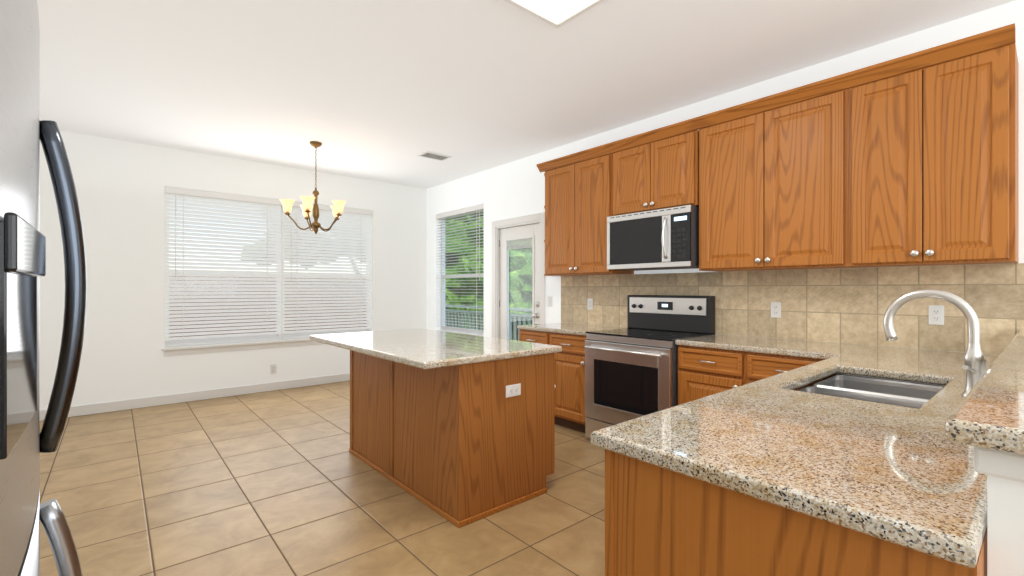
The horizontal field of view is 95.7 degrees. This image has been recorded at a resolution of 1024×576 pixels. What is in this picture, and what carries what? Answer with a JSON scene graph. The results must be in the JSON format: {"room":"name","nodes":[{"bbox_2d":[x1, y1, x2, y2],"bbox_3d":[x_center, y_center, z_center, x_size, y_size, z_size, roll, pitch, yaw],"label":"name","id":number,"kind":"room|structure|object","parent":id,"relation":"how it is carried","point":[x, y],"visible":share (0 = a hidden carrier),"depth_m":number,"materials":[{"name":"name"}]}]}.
{"room":"kitchen","nodes":[
{"label":"kitchen","id":0,"kind":"room"},
{"bbox_2d":[40,130,426,409],"bbox_3d":[-3.181,-0.145,5.801,5.020,2.850,0.150,0,0,-41],"label":"wall","id":1,"kind":"structure","parent":0,"point":[120,185],"depth_m":5.07,"materials":[{"name":"white paint"}]},
{"bbox_2d":[40,373,349,420],"bbox_3d":[-3.115,1.227,5.747,4.688,0.104,0.017,0,0,-41],"label":"baseboard","id":2,"kind":"structure","parent":1,"relation":"attached to","point":[88,409],"depth_m":5.29,"materials":[{"name":"white wood"}]},
{"bbox_2d":[161,196,370,355],"bbox_3d":[-2.960,-0.197,5.958,2.480,1.884,0.190,0,0,-41],"label":"window","id":3,"kind":"structure","parent":1,"relation":"in","point":[200,349],"depth_m":5.75,"materials":[{"name":"white"}]},
{"bbox_2d":[165,186,281,346],"bbox_3d":[-3.412,-0.248,5.553,1.203,1.780,0.070,0,0,-41],"label":"window blind","id":4,"kind":"object","parent":3,"relation":"attached to","point":[223,201],"visible":0.88,"depth_m":5.51,"materials":[{"name":"white plastic"}]},
{"bbox_2d":[282,201,372,338],"bbox_3d":[-2.491,-0.248,6.343,1.203,1.780,0.070,0,0,-41],"label":"window blind","id":5,"kind":"object","parent":3,"relation":"attached to","point":[348,284],"visible":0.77,"depth_m":6.33,"materials":[{"name":"white plastic"}]},
{"bbox_2d":[270,364,276,373],"bbox_3d":[-3.007,1.010,5.844,0.070,0.116,0.009,0,0,-41],"label":"outlet","id":6,"kind":"object","parent":1,"relation":"attached to","point":[273,368],"visible":1,"depth_m":5.84,"materials":[{"name":"white plastic"}]},
{"bbox_2d":[39,381,604,575],"bbox_3d":[-0.009,1.330,2.100,5.020,0.100,9.900,0,0,-41],"label":"floor","id":7,"kind":"structure","parent":0,"point":[283,482],"depth_m":2.75,"materials":[{"name":"tile"}]},
{"bbox_2d":[0,0,86,575],"bbox_3d":[-0.990,0.380,0.390,0.905,1.800,0.920,0,0,-41],"label":"fridge","id":8,"kind":"object","parent":7,"relation":"on","point":[24,440],"visible":1,"depth_m":0.69,"materials":[{"name":"silver metal"}]},
{"bbox_2d":[349,352,556,527],"bbox_3d":[-0.481,0.842,3.319,0.798,0.874,1.534,0,0,-41],"label":"kitchen island","id":9,"kind":"object","parent":7,"relation":"on","point":[441,424],"depth_m":2.77,"materials":[{"name":"brown wood"}]},
{"bbox_2d":[309,328,561,371],"bbox_3d":[-0.644,0.384,3.320,1.005,0.039,1.800,0,0,-41],"label":"island countertop","id":10,"kind":"structure","parent":9,"relation":"on","point":[424,349],"depth_m":2.94,"materials":[{"name":"beige stone"}]},
{"bbox_2d":[506,383,520,397],"bbox_3d":[0.009,0.600,2.740,0.116,0.070,0.009,0,0,-41],"label":"outlet","id":11,"kind":"object","parent":9,"relation":"attached to","point":[513,390],"visible":1,"depth_m":2.74,"materials":[{"name":"white plastic"}]},
{"bbox_2d":[519,329,546,343],"bbox_3d":[0.441,0.842,4.704,0.640,0.874,0.430,0,0,-41],"label":"base cabinet","id":12,"kind":"object","parent":7,"relation":"on","point":[540,337],"depth_m":4.50,"materials":[{"name":"brown wood"}]},
{"bbox_2d":[547,332,586,432],"bbox_3d":[0.739,0.842,4.357,0.640,0.874,0.484,0,0,-41],"label":"base cabinet","id":13,"kind":"object","parent":7,"relation":"on","point":[569,378],"depth_m":4.14,"materials":[{"name":"brown wood"}]},
{"bbox_2d":[517,322,627,335],"bbox_3d":[0.596,0.384,4.520,0.647,0.038,0.922,0,0,-41],"label":"countertop","id":14,"kind":"structure","parent":13,"relation":"on","point":[564,328],"depth_m":4.40,"materials":[{"name":"stone"}]},
{"bbox_2d":[585,295,715,437],"bbox_3d":[1.111,0.667,3.820,0.741,1.225,0.801,0,0,-41],"label":"range","id":15,"kind":"object","parent":7,"relation":"on","point":[631,371],"visible":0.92,"depth_m":3.72,"materials":[{"name":"silver metal"}]},
{"bbox_2d":[678,345,742,404],"bbox_3d":[1.583,0.842,3.372,0.640,0.874,0.480,0,0,-41],"label":"base cabinet","id":16,"kind":"object","parent":7,"relation":"on","point":[702,372],"depth_m":3.18,"materials":[{"name":"brown wood"}]},
{"bbox_2d":[675,334,856,357],"bbox_3d":[1.743,0.384,3.181,0.647,0.038,0.981,0,0,-41],"label":"countertop","id":17,"kind":"structure","parent":16,"relation":"on","point":[785,347],"depth_m":3.05,"materials":[{"name":"stone"}]},
{"bbox_2d":[743,352,838,390],"bbox_3d":[1.902,0.842,3.000,0.640,0.874,0.499,0,0,-41],"label":"base cabinet","id":18,"kind":"object","parent":7,"relation":"on","point":[756,366],"depth_m":2.88,"materials":[{"name":"brown wood"}]},
{"bbox_2d":[839,374,986,568],"bbox_3d":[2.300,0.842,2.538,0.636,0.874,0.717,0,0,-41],"label":"base cabinet","id":19,"kind":"object","parent":7,"relation":"on","point":[982,558],"depth_m":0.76,"materials":[{"name":"brown wood"}]},
{"bbox_2d":[590,345,998,567],"bbox_3d":[1.489,0.490,1.833,2.787,0.250,0.704,0,0,-41],"label":"countertop","id":20,"kind":"structure","parent":19,"relation":"on","point":[885,460],"depth_m":1.09,"materials":[{"name":"stone"}]},
{"bbox_2d":[883,289,986,395],"bbox_3d":[1.534,0.182,1.687,0.359,0.364,0.275,0,0,-41],"label":"faucet","id":21,"kind":"object","parent":20,"relation":"on","point":[975,362],"visible":0.88,"depth_m":1.58,"materials":[{"name":"silver metal"}]},
{"bbox_2d":[974,446,1023,575],"bbox_3d":[1.810,0.765,1.547,2.673,1.030,0.173,0,0,-41],"label":"half wall","id":22,"kind":"structure","parent":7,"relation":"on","point":[1003,471],"depth_m":0.73,"materials":[{"name":"white paint"}]},
{"bbox_2d":[945,328,1023,454],"bbox_3d":[1.836,0.229,1.498,2.697,0.038,0.345,0,0,-41],"label":"bar","id":23,"kind":"object","parent":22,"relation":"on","point":[988,413],"visible":1,"depth_m":0.81,"materials":[{"name":"stone"}]},
{"bbox_2d":[37,0,1014,188],"bbox_3d":[-0.009,-1.620,2.100,5.020,0.100,9.900,0,0,-41],"label":"ceiling","id":24,"kind":"structure","parent":0,"point":[387,91],"depth_m":3.29,"materials":[{"name":"white paint"}]},
{"bbox_2d":[280,141,345,233],"bbox_3d":[-2.124,-1.080,4.993,0.671,0.980,0.651,0,0,-41],"label":"chandelier","id":25,"kind":"object","parent":24,"relation":"hanging from","point":[307,206],"visible":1,"depth_m":4.93,"materials":[{"name":"gold metal"}]},
{"bbox_2d":[417,151,450,160],"bbox_3d":[-0.913,-1.563,5.460,0.340,0.012,0.220,0,0,-41],"label":"ceiling vent","id":26,"kind":"object","parent":24,"relation":"in","point":[434,156],"visible":0.98,"depth_m":5.45,"materials":[{"name":"white metal"}]},
{"bbox_2d":[504,0,604,27],"bbox_3d":[0.008,-1.554,2.127,1.200,0.029,0.600,0,0,-41],"label":"recessed light","id":27,"kind":"object","parent":24,"relation":"in","point":[556,13],"visible":1,"depth_m":2.56,"materials":[{"name":"white plastic"}]},
{"bbox_2d":[427,0,1023,354],"bbox_3d":[1.889,-0.145,3.628,0.150,2.850,9.750,0,0,-41],"label":"wall","id":28,"kind":"structure","parent":0,"point":[516,188],"depth_m":4.64,"materials":[{"name":"white paint"}]},
{"bbox_2d":[441,211,483,334],"bbox_3d":[-0.733,-0.197,6.648,0.190,1.884,1.270,0,0,-41],"label":"window","id":29,"kind":"structure","parent":28,"relation":"in","point":[457,329],"depth_m":6.85,"materials":[{"name":"white"}]},
{"bbox_2d":[436,204,483,335],"bbox_3d":[-0.743,-0.248,6.640,0.070,1.780,1.206,0,0,-41],"label":"window blind","id":30,"kind":"object","parent":29,"relation":"attached to","point":[479,208],"visible":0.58,"depth_m":6.56,"materials":[{"name":"white plastic"}]},
{"bbox_2d":[492,212,545,337],"bbox_3d":[0.115,0.202,5.683,0.166,2.154,0.980,0,0,-41],"label":"door frame","id":31,"kind":"structure","parent":28,"relation":"attached to","point":[523,220],"depth_m":5.74,"materials":[{"name":"white wood"}]},
{"bbox_2d":[499,223,539,339],"bbox_3d":[0.076,0.249,5.661,0.116,2.037,0.785,0,0,-41],"label":"patio door","id":32,"kind":"structure","parent":28,"relation":"in","point":[531,233],"depth_m":5.71,"materials":[{"name":"white"}]},
{"bbox_2d":[547,296,551,306],"bbox_3d":[0.423,0.140,5.213,0.010,0.120,0.075,0,0,-41],"label":"switch plate","id":33,"kind":"object","parent":28,"relation":"attached to","point":[549,301],"visible":1,"depth_m":5.21,"materials":[{"name":"white plastic"}]},
{"bbox_2d":[540,143,633,275],"bbox_3d":[0.737,-0.718,4.583,0.352,1.156,0.859,0,0,-41],"label":"upper cabinet","id":34,"kind":"object","parent":28,"relation":"attached to","point":[578,186],"depth_m":4.43,"materials":[{"name":"brown wood"}]},
{"bbox_2d":[612,119,695,215],"bbox_3d":[1.277,-0.970,3.953,0.352,0.651,0.799,0,0,-41],"label":"upper cabinet","id":35,"kind":"object","parent":28,"relation":"attached to","point":[655,169],"depth_m":3.80,"materials":[{"name":"brown wood"}]},
{"bbox_2d":[607,205,698,270],"bbox_3d":[1.230,-0.405,3.917,0.467,0.466,0.783,0,0,-41],"label":"microwave","id":36,"kind":"object","parent":35,"relation":"attached to","point":[664,239],"visible":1,"depth_m":3.74,"materials":[{"name":"silver metal"}]},
{"bbox_2d":[696,75,847,271],"bbox_3d":[1.853,-0.718,3.280,0.352,1.156,0.950,0,0,-41],"label":"upper cabinet","id":37,"kind":"object","parent":28,"relation":"attached to","point":[770,169],"depth_m":3.12,"materials":[{"name":"brown wood"}]},
{"bbox_2d":[561,263,1023,354],"bbox_3d":[1.656,0.113,3.775,0.010,0.503,3.432,0,0,-41],"label":"backsplash","id":38,"kind":"structure","parent":28,"relation":"attached to","point":[845,305],"depth_m":3.13,"materials":[{"name":"tile"}]},
{"bbox_2d":[587,298,592,309],"bbox_3d":[0.801,0.155,4.756,0.009,0.116,0.070,0,0,-41],"label":"outlet","id":39,"kind":"object","parent":38,"relation":"attached to","point":[589,303],"visible":1,"depth_m":4.75,"materials":[{"name":"white plastic"}]},
{"bbox_2d":[771,302,780,317],"bbox_3d":[1.946,0.155,3.420,0.009,0.116,0.070,0,0,-41],"label":"outlet","id":40,"kind":"object","parent":38,"relation":"attached to","point":[775,309],"visible":1,"depth_m":3.42,"materials":[{"name":"white plastic"}]},
{"bbox_2d":[928,305,943,324],"bbox_3d":[2.519,0.155,2.752,0.009,0.116,0.070,0,0,-41],"label":"outlet","id":41,"kind":"object","parent":38,"relation":"attached to","point":[935,314],"visible":1,"depth_m":2.75,"materials":[{"name":"white plastic"}]},
{"bbox_2d":[844,23,1018,267],"bbox_3d":[2.387,-0.718,2.658,0.352,1.156,0.689,0,0,-41],"label":"upper cabinet","id":42,"kind":"object","parent":28,"relation":"attached to","point":[912,159],"depth_m":2.51,"materials":[{"name":"brown wood"}]},
{"label":"outside","id":43,"kind":"structure","parent":0,"visible":0},
{"bbox_3d":[0.542,4.290,7.050,70.000,0.020,70.000,0,0,-41],"label":"ground","id":44,"kind":"structure","parent":43,"visible":0},
{"bbox_2d":[169,276,365,337],"bbox_3d":[-6.219,2.005,5.527,9.750,4.550,0.112,0,0,-41],"label":"fence","id":45,"kind":"object","parent":44,"relation":"on","point":[258,308],"depth_m":7.30,"materials":[{"name":"brown"}]},
{"bbox_2d":[241,210,336,265],"bbox_3d":[-4.472,-0.736,15.392,8.045,10.071,6.832,0,0,-41],"label":"tree","id":46,"kind":"object","parent":44,"relation":"on","point":[292,245],"depth_m":14.41,"materials":[{"name":"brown plant"}]},
{"bbox_2d":[324,215,452,261],"bbox_3d":[-2.089,-0.534,14.682,8.090,9.668,6.929,0,0,-41],"label":"tree","id":47,"kind":"object","parent":44,"relation":"on","point":[449,258],"depth_m":11.48,"materials":[{"name":"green plant"}]},
{"bbox_2d":[445,220,483,318],"bbox_3d":[0.306,1.127,13.339,6.007,6.345,5.310,0,0,-41],"label":"tree","id":48,"kind":"object","parent":44,"relation":"on","point":[448,282],"depth_m":10.85,"materials":[{"name":"green plant"}]},
{"bbox_2d":[445,218,483,291],"bbox_3d":[-0.911,1.178,13.021,6.737,6.244,5.719,0,0,-41],"label":"tree","id":49,"kind":"object","parent":44,"relation":"on","point":[473,269],"depth_m":10.66,"materials":[{"name":"green plant"}]},
{"bbox_2d":[445,303,531,340],"bbox_3d":[-0.101,2.290,7.302,1.590,3.980,6.020,0,0,-41],"label":"railing","id":50,"kind":"object","parent":44,"relation":"on","point":[460,320],"depth_m":9.08,"materials":[{"name":"grey paint"}]},
{"bbox_2d":[445,215,531,268],"bbox_3d":[-0.410,-0.531,11.851,7.790,9.662,5.999,0,0,-41],"label":"tree","id":51,"kind":"object","parent":44,"relation":"on","point":[521,246],"depth_m":10.28,"materials":[{"name":"green plant"}]},
{"bbox_2d":[445,257,531,340],"bbox_3d":[0.029,1.320,10.874,5.043,5.960,5.568,0,0,-41],"label":"tree","id":52,"kind":"object","parent":44,"relation":"on","point":[527,301],"depth_m":9.63,"materials":[{"name":"green plant"}]},
{"bbox_2d":[456,212,531,288],"bbox_3d":[0.482,-0.806,12.389,6.267,10.246,6.779,0,0,-41],"label":"tree","id":53,"kind":"object","parent":44,"relation":"on","point":[521,256],"depth_m":9.84,"materials":[{"name":"green plant"}]}
]}

